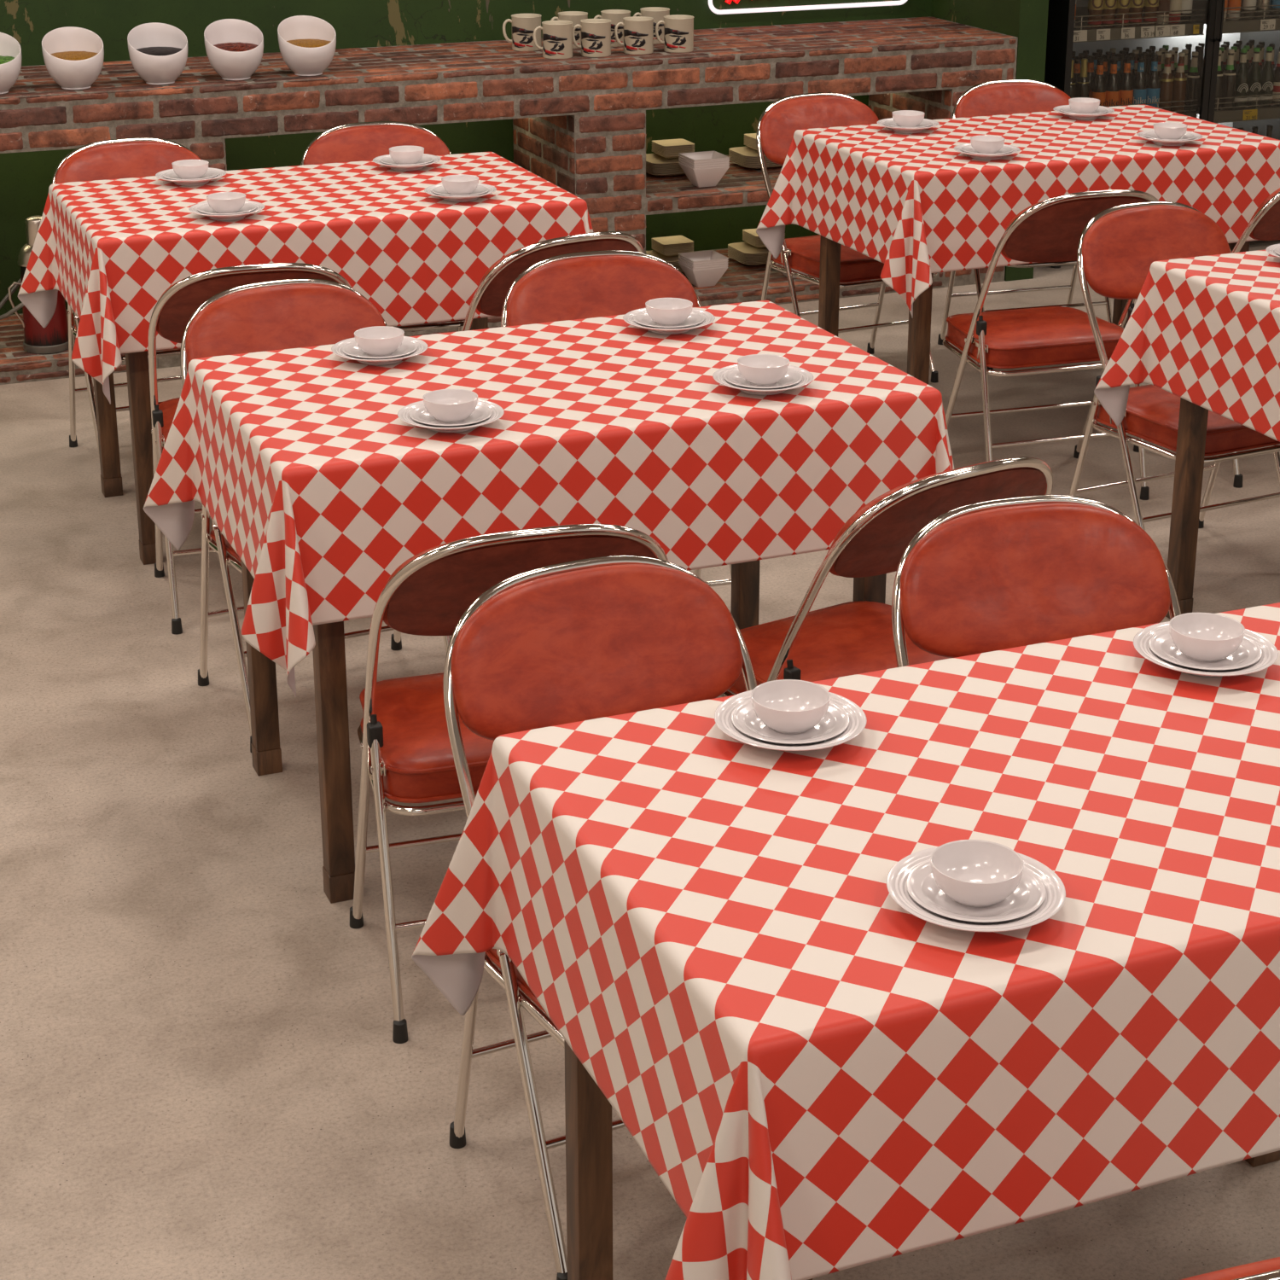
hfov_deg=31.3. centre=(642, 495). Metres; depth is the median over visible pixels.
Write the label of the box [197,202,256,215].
plate
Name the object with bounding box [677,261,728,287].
square bowl
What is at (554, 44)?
print
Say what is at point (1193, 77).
bottle
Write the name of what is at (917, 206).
tablecloth
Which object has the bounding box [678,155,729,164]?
square bowl
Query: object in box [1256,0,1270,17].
drink can
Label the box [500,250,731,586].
folding chair
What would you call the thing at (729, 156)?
square plate
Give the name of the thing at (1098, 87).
bottle
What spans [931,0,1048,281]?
wall
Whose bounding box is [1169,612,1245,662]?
rice bowl
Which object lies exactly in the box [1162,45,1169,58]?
bottle
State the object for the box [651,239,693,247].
square plate
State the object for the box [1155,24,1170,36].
price tag
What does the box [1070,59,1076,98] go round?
bottle
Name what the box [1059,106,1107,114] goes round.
plate
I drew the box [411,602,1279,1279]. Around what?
tablecloth
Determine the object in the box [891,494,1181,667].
folding chair
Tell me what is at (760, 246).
square plate
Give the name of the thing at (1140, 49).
bottle
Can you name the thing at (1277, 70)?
bottle
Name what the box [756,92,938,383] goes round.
folding chair
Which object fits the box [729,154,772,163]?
square plate
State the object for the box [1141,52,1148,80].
bottle
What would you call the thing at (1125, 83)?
bottle
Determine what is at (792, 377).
plate
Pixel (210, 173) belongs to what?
plate
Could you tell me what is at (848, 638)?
folding chair
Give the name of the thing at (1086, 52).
bottle
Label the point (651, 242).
square plate
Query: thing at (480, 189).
plate
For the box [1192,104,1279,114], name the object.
shelf
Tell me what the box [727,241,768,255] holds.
square plate
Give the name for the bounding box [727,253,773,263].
square plate
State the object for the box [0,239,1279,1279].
floor
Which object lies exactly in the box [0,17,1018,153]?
countertop
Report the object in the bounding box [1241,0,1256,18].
drink can
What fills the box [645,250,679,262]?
square plate
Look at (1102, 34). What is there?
price tag
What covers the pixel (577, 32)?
print
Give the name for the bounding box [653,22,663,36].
print
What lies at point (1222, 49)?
bottle
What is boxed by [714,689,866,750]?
dinner plate
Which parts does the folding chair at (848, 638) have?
seat frame, seat, backrest, panel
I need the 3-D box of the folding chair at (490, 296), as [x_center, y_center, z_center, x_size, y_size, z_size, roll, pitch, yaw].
[-0.254,-0.234,5.005,0.424,0.772,0.462,-12,22,-31]
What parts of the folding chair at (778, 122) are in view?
leg, backrest, seat, seat frame, leg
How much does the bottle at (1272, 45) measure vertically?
0.202 m
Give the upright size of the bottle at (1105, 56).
0.202 m
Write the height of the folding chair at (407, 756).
0.772 m
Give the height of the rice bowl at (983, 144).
0.037 m
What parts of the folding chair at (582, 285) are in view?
backrest, leg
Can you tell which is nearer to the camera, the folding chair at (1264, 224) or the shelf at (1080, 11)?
the folding chair at (1264, 224)
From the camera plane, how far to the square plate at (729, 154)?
7.40 m
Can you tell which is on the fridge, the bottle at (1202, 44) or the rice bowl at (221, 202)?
the bottle at (1202, 44)
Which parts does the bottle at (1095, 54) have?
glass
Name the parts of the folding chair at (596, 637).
leg, seat, seat frame, backrest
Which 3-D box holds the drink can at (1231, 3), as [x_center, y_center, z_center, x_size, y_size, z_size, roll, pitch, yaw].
[2.016,-1.692,7.762,0.046,0.138,0.046,-8,20,-21]
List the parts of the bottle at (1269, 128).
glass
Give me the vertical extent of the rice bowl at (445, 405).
0.037 m
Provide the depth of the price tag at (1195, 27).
7.67 m
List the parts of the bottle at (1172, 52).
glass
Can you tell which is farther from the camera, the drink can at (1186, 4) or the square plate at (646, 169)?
the drink can at (1186, 4)
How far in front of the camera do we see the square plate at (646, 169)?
7.28 m
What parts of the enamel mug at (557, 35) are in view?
handle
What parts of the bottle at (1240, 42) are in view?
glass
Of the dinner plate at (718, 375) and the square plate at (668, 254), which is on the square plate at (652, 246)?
the square plate at (668, 254)
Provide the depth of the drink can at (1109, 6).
7.57 m
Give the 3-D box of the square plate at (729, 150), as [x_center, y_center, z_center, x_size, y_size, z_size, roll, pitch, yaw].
[0.386,-1.117,7.468,0.170,0.016,0.170,-8,20,-21]
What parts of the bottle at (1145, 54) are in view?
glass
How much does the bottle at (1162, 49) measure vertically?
0.202 m
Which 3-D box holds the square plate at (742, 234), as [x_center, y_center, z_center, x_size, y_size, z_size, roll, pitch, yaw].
[0.404,-0.859,7.596,0.112,0.012,0.112,-8,20,-21]
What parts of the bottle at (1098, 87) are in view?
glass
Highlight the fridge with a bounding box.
[1044,0,1279,268]
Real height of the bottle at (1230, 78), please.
0.202 m
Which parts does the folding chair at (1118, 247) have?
leg, backrest, seat frame, seat, leg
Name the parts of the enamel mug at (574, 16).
handle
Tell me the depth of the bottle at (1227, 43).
8.00 m
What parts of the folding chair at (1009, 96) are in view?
leg, backrest, seat frame, leg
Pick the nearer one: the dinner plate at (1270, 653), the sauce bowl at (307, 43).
the dinner plate at (1270, 653)
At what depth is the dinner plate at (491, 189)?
5.11 m
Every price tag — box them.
[1073,29,1087,41]
[1096,29,1110,40]
[1121,27,1134,39]
[1140,25,1154,37]
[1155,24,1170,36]
[1169,23,1185,35]
[1192,24,1200,34]
[1242,109,1257,121]
[1260,18,1275,29]
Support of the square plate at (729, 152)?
on the square plate at (729, 150)
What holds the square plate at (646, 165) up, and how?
on the square plate at (646, 166)
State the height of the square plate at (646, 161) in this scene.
0.016 m
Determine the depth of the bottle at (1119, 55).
7.72 m
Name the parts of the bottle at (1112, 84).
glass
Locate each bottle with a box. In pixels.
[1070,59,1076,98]
[1071,50,1076,63]
[1073,56,1081,85]
[1076,58,1089,98]
[1078,52,1085,66]
[1082,49,1089,63]
[1087,55,1094,98]
[1090,57,1105,106]
[1092,52,1099,77]
[1096,48,1102,57]
[1101,54,1108,82]
[1105,51,1111,75]
[1105,56,1119,105]
[1109,47,1116,57]
[1115,53,1122,82]
[1118,50,1125,75]
[1118,55,1133,104]
[1122,47,1129,56]
[1128,52,1135,81]
[1132,49,1139,74]
[1132,54,1146,104]
[1135,46,1142,55]
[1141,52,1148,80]
[1145,48,1151,74]
[1146,53,1160,107]
[1149,46,1155,61]
[1155,51,1162,77]
[1158,47,1165,73]
[1158,52,1173,110]
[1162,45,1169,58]
[1168,50,1175,78]
[1171,46,1178,71]
[1171,52,1186,112]
[1181,49,1188,76]
[1185,43,1192,71]
[1185,51,1199,111]
[1195,45,1202,75]
[1198,42,1204,67]
[1198,67,1203,107]
[1214,50,1223,110]
[1219,46,1225,73]
[1220,44,1227,69]
[1221,48,1236,109]
[1223,40,1229,63]
[1230,46,1237,72]
[1233,43,1239,69]
[1233,48,1249,108]
[1235,40,1242,63]
[1243,45,1250,71]
[1245,42,1252,67]
[1246,47,1261,107]
[1248,39,1254,63]
[1251,126,1258,133]
[1256,44,1262,71]
[1258,41,1264,66]
[1259,46,1274,106]
[1265,125,1273,138]
[1268,43,1275,69]
[1271,46,1279,105]
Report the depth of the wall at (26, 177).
7.12 m
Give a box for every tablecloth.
[17,151,593,404]
[143,300,954,697]
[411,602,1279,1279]
[756,104,1279,318]
[1093,250,1279,442]
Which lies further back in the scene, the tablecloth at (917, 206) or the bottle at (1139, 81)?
the bottle at (1139, 81)
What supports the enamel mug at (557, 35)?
on the counter at (579, 121)
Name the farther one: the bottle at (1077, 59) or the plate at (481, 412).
the bottle at (1077, 59)
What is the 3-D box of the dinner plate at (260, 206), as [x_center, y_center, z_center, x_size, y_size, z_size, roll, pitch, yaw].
[-0.902,-0.617,4.958,0.163,0.021,0.163,-8,20,-21]
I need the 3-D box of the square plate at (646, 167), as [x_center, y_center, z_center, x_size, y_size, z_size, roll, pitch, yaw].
[0.082,-1.057,7.356,0.170,0.016,0.170,-8,20,-21]
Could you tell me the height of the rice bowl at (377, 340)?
0.037 m
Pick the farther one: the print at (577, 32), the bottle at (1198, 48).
the bottle at (1198, 48)
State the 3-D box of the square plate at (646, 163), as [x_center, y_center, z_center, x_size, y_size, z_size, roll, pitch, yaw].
[0.082,-1.071,7.351,0.170,0.016,0.170,-8,20,-21]
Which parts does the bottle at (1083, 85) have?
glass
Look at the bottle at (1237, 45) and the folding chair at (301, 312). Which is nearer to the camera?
the folding chair at (301, 312)
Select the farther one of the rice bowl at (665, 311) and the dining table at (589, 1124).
the rice bowl at (665, 311)
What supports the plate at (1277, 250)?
on the tablecloth at (1204, 331)
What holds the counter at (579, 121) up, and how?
on the floor
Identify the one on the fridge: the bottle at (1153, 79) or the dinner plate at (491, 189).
the bottle at (1153, 79)
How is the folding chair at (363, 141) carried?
on the floor
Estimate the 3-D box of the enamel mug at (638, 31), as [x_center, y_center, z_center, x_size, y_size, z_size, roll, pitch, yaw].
[-0.018,-1.405,6.966,0.107,0.103,0.094,8,21,22]
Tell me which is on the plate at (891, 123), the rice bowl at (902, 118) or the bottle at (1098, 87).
the rice bowl at (902, 118)
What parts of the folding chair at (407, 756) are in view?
leg, seat frame, seat, backrest, panel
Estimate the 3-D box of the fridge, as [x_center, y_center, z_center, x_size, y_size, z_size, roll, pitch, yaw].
[1.806,-1.853,7.851,1.153,1.984,0.649,-8,20,-21]
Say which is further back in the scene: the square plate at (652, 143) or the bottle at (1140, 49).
the bottle at (1140, 49)
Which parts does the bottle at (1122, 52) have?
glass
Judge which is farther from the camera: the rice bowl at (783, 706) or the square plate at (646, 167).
the square plate at (646, 167)
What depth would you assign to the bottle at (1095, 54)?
7.75 m
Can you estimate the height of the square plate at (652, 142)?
0.012 m
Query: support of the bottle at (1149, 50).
on the fridge
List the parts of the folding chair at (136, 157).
leg, seat frame, backrest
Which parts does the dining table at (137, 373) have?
leg, leg, leg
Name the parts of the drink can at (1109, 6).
glass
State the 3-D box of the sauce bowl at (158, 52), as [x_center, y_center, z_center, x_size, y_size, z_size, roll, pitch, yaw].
[-1.355,-1.236,6.390,0.165,0.157,0.165,-7,20,-18]
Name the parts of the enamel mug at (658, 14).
handle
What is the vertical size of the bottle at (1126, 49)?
0.202 m
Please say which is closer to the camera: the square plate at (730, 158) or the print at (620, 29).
the print at (620, 29)
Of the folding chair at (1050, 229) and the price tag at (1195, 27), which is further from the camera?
the price tag at (1195, 27)
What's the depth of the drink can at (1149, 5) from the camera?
7.63 m
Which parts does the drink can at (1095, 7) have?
glass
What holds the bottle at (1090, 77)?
on the fridge
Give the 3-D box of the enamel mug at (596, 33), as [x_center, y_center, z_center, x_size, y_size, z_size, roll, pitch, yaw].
[-0.147,-1.388,6.917,0.107,0.103,0.094,8,21,22]
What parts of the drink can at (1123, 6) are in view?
glass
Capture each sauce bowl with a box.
[0,32,21,93]
[41,26,104,89]
[127,22,188,84]
[203,18,263,80]
[277,15,336,75]
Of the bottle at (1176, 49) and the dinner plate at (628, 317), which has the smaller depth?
the dinner plate at (628, 317)
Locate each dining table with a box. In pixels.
[93,317,488,564]
[240,559,886,903]
[564,1039,1279,1279]
[818,235,1249,384]
[1165,397,1208,619]
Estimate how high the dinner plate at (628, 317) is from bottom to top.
0.021 m
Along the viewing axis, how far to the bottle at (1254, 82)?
7.87 m
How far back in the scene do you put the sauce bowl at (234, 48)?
6.45 m
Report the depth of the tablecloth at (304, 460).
3.61 m
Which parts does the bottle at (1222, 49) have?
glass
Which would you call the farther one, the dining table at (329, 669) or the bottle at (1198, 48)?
the bottle at (1198, 48)
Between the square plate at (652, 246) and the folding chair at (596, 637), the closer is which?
the folding chair at (596, 637)
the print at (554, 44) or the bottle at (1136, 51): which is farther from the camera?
the bottle at (1136, 51)
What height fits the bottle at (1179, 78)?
0.202 m
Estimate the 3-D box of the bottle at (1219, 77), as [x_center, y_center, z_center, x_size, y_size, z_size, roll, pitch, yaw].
[1.970,-1.427,7.830,0.050,0.202,0.050,-4,19,-10]
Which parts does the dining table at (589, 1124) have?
leg, leg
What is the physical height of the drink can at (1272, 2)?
0.138 m
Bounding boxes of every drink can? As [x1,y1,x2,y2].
[1156,0,1170,23]
[1168,0,1181,23]
[1180,0,1192,22]
[1223,0,1227,20]
[1226,0,1241,19]
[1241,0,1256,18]
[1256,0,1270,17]
[1269,0,1279,17]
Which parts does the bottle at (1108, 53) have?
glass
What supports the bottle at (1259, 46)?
on the fridge
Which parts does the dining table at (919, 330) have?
leg, leg, leg, leg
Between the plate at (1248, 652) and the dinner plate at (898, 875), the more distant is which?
the plate at (1248, 652)
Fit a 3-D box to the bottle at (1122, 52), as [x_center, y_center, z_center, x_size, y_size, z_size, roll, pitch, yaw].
[1.639,-1.423,7.819,0.050,0.202,0.050,-9,21,-24]
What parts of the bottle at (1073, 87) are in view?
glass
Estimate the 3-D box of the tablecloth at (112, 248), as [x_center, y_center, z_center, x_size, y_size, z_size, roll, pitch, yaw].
[-0.766,-0.532,5.285,1.251,0.350,0.846,-8,20,-21]
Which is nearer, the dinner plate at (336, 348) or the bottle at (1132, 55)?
the dinner plate at (336, 348)
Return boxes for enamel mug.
[502,13,541,51]
[533,20,572,58]
[550,11,587,48]
[572,18,610,57]
[593,9,630,46]
[614,16,653,54]
[633,6,669,44]
[655,14,694,52]
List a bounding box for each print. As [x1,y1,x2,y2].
[512,26,533,47]
[514,28,533,46]
[542,34,567,55]
[545,35,564,54]
[574,28,580,40]
[581,31,605,53]
[583,34,602,52]
[610,23,623,43]
[623,29,648,51]
[626,31,645,50]
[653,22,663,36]
[664,28,688,49]
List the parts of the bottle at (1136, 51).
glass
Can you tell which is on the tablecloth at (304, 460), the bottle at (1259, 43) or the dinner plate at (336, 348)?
the dinner plate at (336, 348)
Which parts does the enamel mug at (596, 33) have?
handle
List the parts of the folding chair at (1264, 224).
leg, frame, backrest, panel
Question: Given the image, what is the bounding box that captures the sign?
[708,0,907,14]
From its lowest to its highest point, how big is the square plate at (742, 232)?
0.012 m
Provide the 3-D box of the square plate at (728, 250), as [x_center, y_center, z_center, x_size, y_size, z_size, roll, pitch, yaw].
[0.386,-0.799,7.577,0.170,0.016,0.170,-8,20,-21]
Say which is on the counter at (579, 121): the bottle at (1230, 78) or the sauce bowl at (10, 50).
the sauce bowl at (10, 50)
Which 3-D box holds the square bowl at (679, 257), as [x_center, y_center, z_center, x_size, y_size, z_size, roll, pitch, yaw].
[0.194,-0.725,7.264,0.124,0.065,0.124,-8,20,-21]
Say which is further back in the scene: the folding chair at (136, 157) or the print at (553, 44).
the print at (553, 44)
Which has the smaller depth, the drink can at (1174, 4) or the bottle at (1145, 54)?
the drink can at (1174, 4)
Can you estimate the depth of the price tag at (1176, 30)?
7.65 m
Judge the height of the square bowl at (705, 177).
0.065 m
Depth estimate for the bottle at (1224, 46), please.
7.94 m
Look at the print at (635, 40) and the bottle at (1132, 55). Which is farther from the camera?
the bottle at (1132, 55)
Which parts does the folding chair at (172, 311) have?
leg, seat, backrest, panel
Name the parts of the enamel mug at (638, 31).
handle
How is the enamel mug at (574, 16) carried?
on the counter at (579, 121)
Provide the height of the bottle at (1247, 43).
0.202 m
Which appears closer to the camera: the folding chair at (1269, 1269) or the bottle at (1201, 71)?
the folding chair at (1269, 1269)
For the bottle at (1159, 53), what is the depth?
7.78 m
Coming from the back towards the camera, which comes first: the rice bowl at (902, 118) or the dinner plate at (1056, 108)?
the dinner plate at (1056, 108)
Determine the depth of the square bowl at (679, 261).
7.21 m
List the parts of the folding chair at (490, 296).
backrest, panel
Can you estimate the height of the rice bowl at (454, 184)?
0.037 m
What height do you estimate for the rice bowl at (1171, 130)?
0.037 m
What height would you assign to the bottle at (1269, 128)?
0.202 m
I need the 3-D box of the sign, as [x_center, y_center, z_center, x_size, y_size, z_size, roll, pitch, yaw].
[0.564,-1.745,7.582,0.752,0.256,0.020,-8,20,-21]
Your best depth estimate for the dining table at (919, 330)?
6.04 m
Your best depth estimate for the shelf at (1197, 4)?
7.79 m
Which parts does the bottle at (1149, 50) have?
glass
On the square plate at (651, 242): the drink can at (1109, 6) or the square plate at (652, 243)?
the square plate at (652, 243)
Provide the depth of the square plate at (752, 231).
7.61 m
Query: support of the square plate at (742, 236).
on the square plate at (742, 235)
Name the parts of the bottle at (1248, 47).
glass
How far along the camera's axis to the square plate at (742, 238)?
7.55 m
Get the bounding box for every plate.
[155,167,226,186]
[162,169,218,180]
[188,200,264,220]
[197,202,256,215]
[331,336,427,365]
[342,339,417,359]
[372,153,441,170]
[380,155,433,165]
[397,399,504,432]
[409,403,492,427]
[424,183,496,202]
[431,185,488,196]
[622,308,715,334]
[633,311,704,328]
[645,153,679,164]
[645,161,679,166]
[645,162,680,168]
[645,164,680,169]
[645,166,682,170]
[645,167,682,172]
[645,168,684,174]
[645,170,685,176]
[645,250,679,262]
[651,138,694,147]
[651,142,694,149]
[651,143,694,150]
[651,145,694,151]
[651,145,694,152]
[651,147,694,154]
[651,149,679,156]
[651,150,679,158]
[651,235,693,245]
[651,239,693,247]
[651,240,693,248]
[651,242,693,250]
[651,243,693,250]
[651,244,693,252]
[651,245,693,254]
[651,247,693,255]
[712,364,813,395]
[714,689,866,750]
[723,368,802,389]
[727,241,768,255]
[727,245,767,255]
[727,247,767,257]
[727,249,767,259]
[727,250,767,261]
[727,251,767,261]
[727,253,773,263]
[727,255,766,265]
[728,150,767,159]
[728,151,768,160]
[728,153,770,162]
[728,156,775,165]
[729,146,766,157]
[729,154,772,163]
[729,157,777,166]
[729,159,782,168]
[731,698,849,744]
[742,228,785,237]
[742,231,785,238]
[742,232,785,239]
[742,233,785,241]
[742,235,762,243]
[742,236,763,244]
[742,238,764,245]
[742,238,765,247]
[744,133,756,139]
[876,117,939,133]
[884,119,932,127]
[886,846,1065,931]
[906,860,1046,922]
[954,143,1020,159]
[960,145,1012,154]
[1053,104,1114,119]
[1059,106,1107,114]
[1133,621,1278,676]
[1136,129,1202,145]
[1144,131,1195,140]
[1148,628,1262,669]
[1265,244,1279,257]
[1274,246,1279,254]
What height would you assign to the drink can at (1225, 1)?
0.138 m
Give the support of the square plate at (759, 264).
on the counter at (579, 121)
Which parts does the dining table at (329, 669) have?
leg, leg, leg, leg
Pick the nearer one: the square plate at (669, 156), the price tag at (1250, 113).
the square plate at (669, 156)
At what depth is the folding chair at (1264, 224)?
5.40 m
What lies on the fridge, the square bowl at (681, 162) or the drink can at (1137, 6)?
the drink can at (1137, 6)
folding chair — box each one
[52,137,200,459]
[148,262,353,634]
[180,278,451,752]
[300,121,465,331]
[349,523,668,1043]
[443,555,757,1279]
[461,231,644,331]
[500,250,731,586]
[721,456,1053,697]
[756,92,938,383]
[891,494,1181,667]
[937,79,1112,370]
[942,189,1158,500]
[1068,200,1279,530]
[1133,187,1279,488]
[1180,1256,1279,1279]
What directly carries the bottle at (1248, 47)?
on the fridge
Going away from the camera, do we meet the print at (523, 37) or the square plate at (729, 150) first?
the print at (523, 37)
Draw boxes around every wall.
[0,0,931,315]
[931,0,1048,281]
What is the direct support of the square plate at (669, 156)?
on the square plate at (654, 159)
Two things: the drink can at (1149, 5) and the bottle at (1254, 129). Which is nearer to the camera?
the drink can at (1149, 5)
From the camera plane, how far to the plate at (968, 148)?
5.63 m
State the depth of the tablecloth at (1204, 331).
4.45 m
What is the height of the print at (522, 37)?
0.064 m
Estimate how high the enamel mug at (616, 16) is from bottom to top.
0.103 m
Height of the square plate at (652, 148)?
0.012 m
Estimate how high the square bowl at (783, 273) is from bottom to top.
0.065 m
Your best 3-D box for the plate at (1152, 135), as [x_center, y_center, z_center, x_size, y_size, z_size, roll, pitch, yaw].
[1.341,-0.909,5.802,0.127,0.014,0.127,-8,20,-21]
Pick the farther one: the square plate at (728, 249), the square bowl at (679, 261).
the square plate at (728, 249)
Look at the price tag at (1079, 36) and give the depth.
7.51 m
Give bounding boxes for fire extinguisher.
[0,215,68,354]
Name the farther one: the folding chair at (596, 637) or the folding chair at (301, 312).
the folding chair at (301, 312)
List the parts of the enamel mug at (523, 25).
handle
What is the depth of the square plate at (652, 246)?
7.44 m
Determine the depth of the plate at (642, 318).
4.06 m
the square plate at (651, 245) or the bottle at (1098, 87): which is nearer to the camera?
the square plate at (651, 245)
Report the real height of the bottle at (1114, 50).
0.202 m
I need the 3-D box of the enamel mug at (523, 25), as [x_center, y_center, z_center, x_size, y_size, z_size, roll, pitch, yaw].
[-0.363,-1.429,7.036,0.107,0.103,0.094,8,21,22]
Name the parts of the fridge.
panel, price rail, door, panel, price rail, door handle, door, door handle, price rail, price rail, panel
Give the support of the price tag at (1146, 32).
attached to the fridge
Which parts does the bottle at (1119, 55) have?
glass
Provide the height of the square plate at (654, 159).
0.016 m
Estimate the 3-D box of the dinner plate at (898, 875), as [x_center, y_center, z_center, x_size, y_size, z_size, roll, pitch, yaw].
[0.306,0.368,2.096,0.163,0.021,0.163,-8,20,-21]
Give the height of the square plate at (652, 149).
0.012 m
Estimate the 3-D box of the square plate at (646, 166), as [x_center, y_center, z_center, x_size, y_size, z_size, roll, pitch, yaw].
[0.082,-1.062,7.355,0.170,0.016,0.170,-8,20,-21]
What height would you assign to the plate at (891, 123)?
0.014 m
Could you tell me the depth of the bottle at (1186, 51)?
7.82 m
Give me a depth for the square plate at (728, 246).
7.50 m
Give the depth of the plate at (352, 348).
3.87 m
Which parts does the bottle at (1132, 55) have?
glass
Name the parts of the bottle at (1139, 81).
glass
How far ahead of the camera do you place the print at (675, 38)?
6.97 m
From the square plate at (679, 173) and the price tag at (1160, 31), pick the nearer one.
the square plate at (679, 173)
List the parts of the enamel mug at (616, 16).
handle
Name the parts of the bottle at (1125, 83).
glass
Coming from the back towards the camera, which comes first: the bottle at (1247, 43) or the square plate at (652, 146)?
the bottle at (1247, 43)
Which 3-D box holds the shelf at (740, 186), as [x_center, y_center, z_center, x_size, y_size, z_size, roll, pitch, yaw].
[0.395,-1.039,7.441,1.063,0.056,0.570,-8,20,-21]
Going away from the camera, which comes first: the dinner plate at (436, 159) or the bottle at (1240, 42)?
the dinner plate at (436, 159)
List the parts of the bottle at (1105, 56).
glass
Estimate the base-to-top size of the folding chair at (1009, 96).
0.772 m
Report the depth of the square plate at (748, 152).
7.50 m
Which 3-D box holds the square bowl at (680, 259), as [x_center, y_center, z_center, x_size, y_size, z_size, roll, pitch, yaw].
[0.194,-0.718,7.266,0.124,0.065,0.124,-8,20,-21]
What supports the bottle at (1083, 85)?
on the fridge
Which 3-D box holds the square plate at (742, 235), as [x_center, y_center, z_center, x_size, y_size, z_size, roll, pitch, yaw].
[0.404,-0.855,7.597,0.112,0.012,0.112,-8,20,-21]
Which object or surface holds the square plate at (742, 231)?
on the square plate at (752, 231)
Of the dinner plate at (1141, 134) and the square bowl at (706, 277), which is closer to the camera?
the dinner plate at (1141, 134)
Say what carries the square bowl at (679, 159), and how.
on the square bowl at (681, 162)
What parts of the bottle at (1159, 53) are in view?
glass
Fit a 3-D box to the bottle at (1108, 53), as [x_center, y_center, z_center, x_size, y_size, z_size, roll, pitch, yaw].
[1.589,-1.417,7.799,0.050,0.202,0.050,-12,22,-32]
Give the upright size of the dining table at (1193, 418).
0.743 m
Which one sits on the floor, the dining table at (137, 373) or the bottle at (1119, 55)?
the dining table at (137, 373)
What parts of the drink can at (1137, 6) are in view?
glass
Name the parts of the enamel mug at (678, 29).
handle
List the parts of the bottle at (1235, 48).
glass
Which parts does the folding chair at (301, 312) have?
leg, seat frame, seat, backrest, leg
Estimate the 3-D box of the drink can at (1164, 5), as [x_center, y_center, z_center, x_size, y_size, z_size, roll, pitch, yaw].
[1.749,-1.656,7.659,0.046,0.138,0.046,-8,20,-21]
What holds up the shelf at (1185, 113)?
attached to the fridge
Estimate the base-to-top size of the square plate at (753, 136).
0.012 m
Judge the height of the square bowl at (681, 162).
0.065 m
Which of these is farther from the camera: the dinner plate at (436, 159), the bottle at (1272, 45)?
the bottle at (1272, 45)
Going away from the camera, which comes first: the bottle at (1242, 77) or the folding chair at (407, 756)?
the folding chair at (407, 756)
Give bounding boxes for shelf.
[645,154,782,215]
[1073,6,1200,30]
[1142,0,1279,24]
[1176,111,1193,114]
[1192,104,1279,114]
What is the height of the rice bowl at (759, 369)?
0.037 m
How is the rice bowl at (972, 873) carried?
on the plate at (1029, 894)
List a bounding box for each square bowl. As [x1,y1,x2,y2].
[677,250,728,263]
[677,257,728,267]
[677,260,728,270]
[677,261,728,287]
[678,151,729,162]
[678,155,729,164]
[678,157,729,167]
[678,160,729,168]
[678,162,729,187]
[678,255,728,265]
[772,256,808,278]
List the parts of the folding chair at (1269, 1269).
frame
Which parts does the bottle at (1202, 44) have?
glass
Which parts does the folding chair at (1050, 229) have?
leg, seat frame, seat, backrest, panel, leg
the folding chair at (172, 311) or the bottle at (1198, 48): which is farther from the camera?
the bottle at (1198, 48)
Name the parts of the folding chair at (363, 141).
frame, backrest, seat frame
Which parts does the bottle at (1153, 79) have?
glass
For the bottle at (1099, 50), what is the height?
0.202 m
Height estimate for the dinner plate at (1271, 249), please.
0.021 m
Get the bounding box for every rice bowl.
[171,159,209,179]
[206,192,245,213]
[354,325,404,356]
[389,145,424,164]
[422,389,477,423]
[441,174,478,195]
[645,297,692,325]
[737,354,789,385]
[750,679,830,733]
[891,110,924,127]
[930,839,1023,907]
[970,135,1005,153]
[1068,97,1099,113]
[1153,122,1187,139]
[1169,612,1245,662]
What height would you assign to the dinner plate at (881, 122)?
0.021 m
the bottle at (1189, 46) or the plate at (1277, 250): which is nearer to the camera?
the plate at (1277, 250)
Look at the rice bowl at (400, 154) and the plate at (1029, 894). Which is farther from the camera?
the rice bowl at (400, 154)
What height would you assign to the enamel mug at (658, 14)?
0.103 m
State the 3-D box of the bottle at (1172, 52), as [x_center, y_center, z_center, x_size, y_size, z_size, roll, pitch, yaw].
[1.810,-1.426,7.826,0.050,0.202,0.050,-3,19,-9]
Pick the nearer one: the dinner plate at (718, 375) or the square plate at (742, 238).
the dinner plate at (718, 375)
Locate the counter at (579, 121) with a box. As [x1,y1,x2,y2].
[0,17,1018,384]

